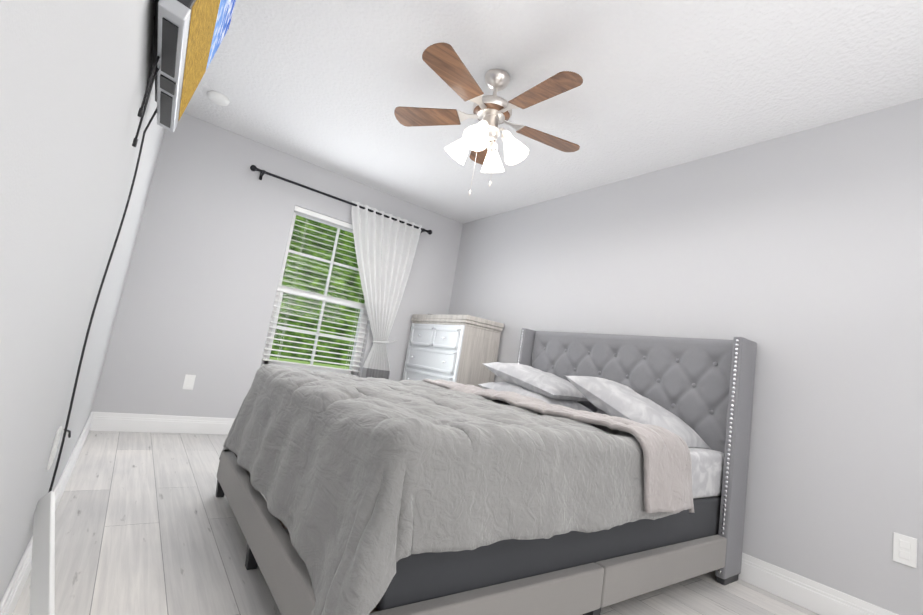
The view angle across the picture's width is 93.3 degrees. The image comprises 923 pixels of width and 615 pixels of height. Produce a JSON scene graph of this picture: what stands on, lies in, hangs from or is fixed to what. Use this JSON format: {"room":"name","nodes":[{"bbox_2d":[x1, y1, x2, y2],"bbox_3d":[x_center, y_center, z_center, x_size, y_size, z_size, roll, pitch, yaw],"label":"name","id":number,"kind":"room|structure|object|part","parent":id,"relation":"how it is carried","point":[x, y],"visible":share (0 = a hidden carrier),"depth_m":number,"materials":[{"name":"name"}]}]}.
{"room":"bedroom","nodes":[
{"label":"bedroom","id":0,"kind":"room"},
{"bbox_2d":[0,0,164,601],"bbox_3d":[-1.103,-0.376,1.286,0.150,2.440,4.930,14,-9,-36],"label":"wall","id":1,"kind":"structure","parent":0,"point":[74,76],"depth_m":0.74,"materials":[{"name":"grey paint"}]},
{"bbox_2d":[0,412,92,614],"bbox_3d":[-1.218,0.772,1.188,0.016,0.130,4.630,14,-9,-36],"label":"baseboard","id":2,"kind":"structure","parent":1,"relation":"attached to","point":[11,596],"depth_m":1.29,"materials":[{"name":"white wood"}]},
{"bbox_2d":[46,426,61,469],"bbox_3d":[-1.233,0.425,1.324,0.009,0.115,0.070,14,-9,-36],"label":"fixture","id":3,"kind":"object","parent":1,"relation":"attached to","point":[57,437],"depth_m":1.30,"materials":[{"name":"white plastic"}]},
{"bbox_2d":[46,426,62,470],"bbox_3d":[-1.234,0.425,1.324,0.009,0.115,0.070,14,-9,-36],"label":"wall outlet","id":4,"kind":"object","parent":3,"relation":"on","point":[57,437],"depth_m":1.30,"materials":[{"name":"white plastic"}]},
{"bbox_2d":[48,0,235,492],"bbox_3d":[-0.899,-0.215,1.233,0.177,1.845,0.743,14,-9,-36],"label":"tv","id":5,"kind":"object","parent":1,"relation":"attached to","point":[188,36],"visible":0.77,"depth_m":1.27,"materials":[{"name":"grey plastic"}]},
{"bbox_2d":[92,113,462,417],"bbox_3d":[-1.341,-0.053,4.079,2.850,2.440,0.150,14,-9,-36],"label":"wall","id":6,"kind":"structure","parent":0,"point":[201,285],"depth_m":3.52,"materials":[{"name":"grey paint"}]},
{"bbox_2d":[89,412,234,434],"bbox_3d":[-1.473,1.078,3.866,2.850,0.130,0.016,14,-9,-36],"label":"baseboard","id":7,"kind":"structure","parent":6,"relation":"attached to","point":[119,422],"depth_m":3.27,"materials":[{"name":"white wood"}]},
{"bbox_2d":[182,374,195,389],"bbox_3d":[-2.122,0.582,3.396,0.070,0.115,0.009,14,-9,-36],"label":"wall outlet","id":8,"kind":"object","parent":6,"relation":"attached to","point":[189,380],"depth_m":3.39,"materials":[{"name":"white plastic"}]},
{"bbox_2d":[261,212,367,374],"bbox_3d":[-1.297,-0.103,4.149,0.920,1.470,0.062,14,-9,-36],"label":"window","id":9,"kind":"structure","parent":6,"relation":"in","point":[304,293],"depth_m":4.10,"materials":[{"name":"white plastic"}]},
{"bbox_2d":[261,206,368,376],"bbox_3d":[-1.262,-0.104,4.101,0.908,1.465,0.056,14,-9,-36],"label":"window blinds","id":10,"kind":"object","parent":9,"relation":"attached to","point":[318,216],"visible":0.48,"depth_m":4.04,"materials":[{"name":"white plastic"}]},
{"bbox_2d":[250,165,431,378],"bbox_3d":[-1.201,0.049,4.000,1.811,2.165,0.142,14,-9,-36],"label":"curtain","id":11,"kind":"object","parent":6,"relation":"attached to","point":[385,245],"visible":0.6,"depth_m":4.28,"materials":[{"name":"white fabric"}]},
{"bbox_3d":[-1.048,-0.965,4.143,1.811,0.076,0.110,14,-9,-36],"label":"rod","id":12,"kind":"part","parent":11,"relation":"part of","materials":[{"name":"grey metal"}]},
{"bbox_3d":[-0.889,0.126,4.212,0.790,2.165,0.075,14,-9,-36],"label":"panel","id":13,"kind":"part","parent":11,"relation":"part of","materials":[{"name":"white fabric"}]},
{"bbox_2d":[12,431,818,614],"bbox_3d":[-0.120,1.180,1.996,3.150,0.120,4.930,14,-9,-36],"label":"floor","id":14,"kind":"structure","parent":0,"point":[146,523],"depth_m":1.80,"materials":[{"name":"grey wood"}]},
{"bbox_2d":[29,491,54,614],"bbox_3d":[-1.055,0.708,1.098,0.582,0.310,0.037,3,-10,42],"label":"cord cover","id":15,"kind":"object","parent":14,"relation":"on","point":[42,595],"visible":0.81,"depth_m":1.15,"materials":[{"name":"white plastic"}]},
{"bbox_2d":[402,314,503,387],"bbox_3d":[-0.170,0.723,4.216,0.482,1.322,0.950,14,-9,-36],"label":"dresser","id":16,"kind":"object","parent":14,"relation":"on","point":[461,349],"visible":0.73,"depth_m":3.96,"materials":[{"name":"beige wood"}]},
{"bbox_2d":[216,328,756,614],"bbox_3d":[0.145,0.573,2.305,2.276,1.230,1.809,14,-9,-36],"label":"bed","id":17,"kind":"object","parent":14,"relation":"on","point":[564,473],"visible":1,"depth_m":1.53,"materials":[{"name":"fabric"}]},
{"bbox_2d":[481,362,597,401],"bbox_3d":[0.542,0.528,3.121,0.470,0.161,0.720,15,1,-38],"label":"pillow","id":18,"kind":"object","parent":17,"relation":"on","point":[523,379],"depth_m":2.94,"materials":[{"name":"white fabric"}]},
{"bbox_3d":[0.965,0.767,2.912,0.200,1.200,1.635,14,-9,-36],"label":"headboard frame","id":19,"kind":"part","parent":17,"relation":"part of","materials":[{"name":"fabric"}]},
{"bbox_2d":[564,375,711,449],"bbox_3d":[0.989,0.590,2.493,0.470,0.188,0.720,15,13,-39],"label":"pillow","id":20,"kind":"object","parent":17,"relation":"on","point":[617,399],"depth_m":2.40,"materials":[{"name":"white fabric"}]},
{"bbox_2d":[184,0,922,223],"bbox_3d":[0.280,-1.328,2.320,3.150,0.120,4.930,14,-9,-36],"label":"ceiling","id":21,"kind":"structure","parent":0,"point":[330,85],"depth_m":2.34,"materials":[{"name":"white paint"}]},
{"bbox_2d":[207,91,229,105],"bbox_3d":[-1.718,-1.470,3.076,0.144,0.036,0.144,14,-9,-36],"label":"smoke detector","id":22,"kind":"object","parent":21,"relation":"attached to","point":[215,97],"visible":1,"depth_m":3.04,"materials":[{"name":"white plastic"}]},
{"bbox_2d":[394,42,582,195],"bbox_3d":[0.172,-0.929,2.333,1.084,0.692,1.055,14,-9,-36],"label":"ceiling fan","id":23,"kind":"object","parent":21,"relation":"hanging from","point":[447,66],"visible":1,"depth_m":2.31,"materials":[{"name":"brown wood"}]},
{"bbox_2d":[448,98,922,614],"bbox_3d":[1.263,0.228,3.030,0.150,2.440,4.930,14,-9,-36],"label":"wall","id":24,"kind":"structure","parent":0,"point":[797,257],"depth_m":2.28,"materials":[{"name":"grey paint"}]},
{"bbox_2d":[738,552,897,614],"bbox_3d":[1.017,1.342,2.835,0.016,0.130,4.630,14,-9,-36],"label":"baseboard","id":25,"kind":"structure","parent":24,"relation":"attached to","point":[810,595],"depth_m":2.04,"materials":[{"name":"white wood"}]},
{"bbox_2d":[893,532,916,567],"bbox_3d":[1.852,1.013,1.821,0.009,0.115,0.070,14,-9,-36],"label":"wall outlet","id":26,"kind":"object","parent":24,"relation":"attached to","point":[904,549],"depth_m":1.82,"materials":[{"name":"white plastic"}]},
{"label":"outside","id":27,"kind":"structure","parent":0,"visible":0},
{"bbox_2d":[269,215,364,368],"bbox_3d":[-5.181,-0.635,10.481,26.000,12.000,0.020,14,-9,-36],"label":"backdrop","id":28,"kind":"structure","parent":27,"point":[313,274],"depth_m":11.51,"materials":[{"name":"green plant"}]}
]}

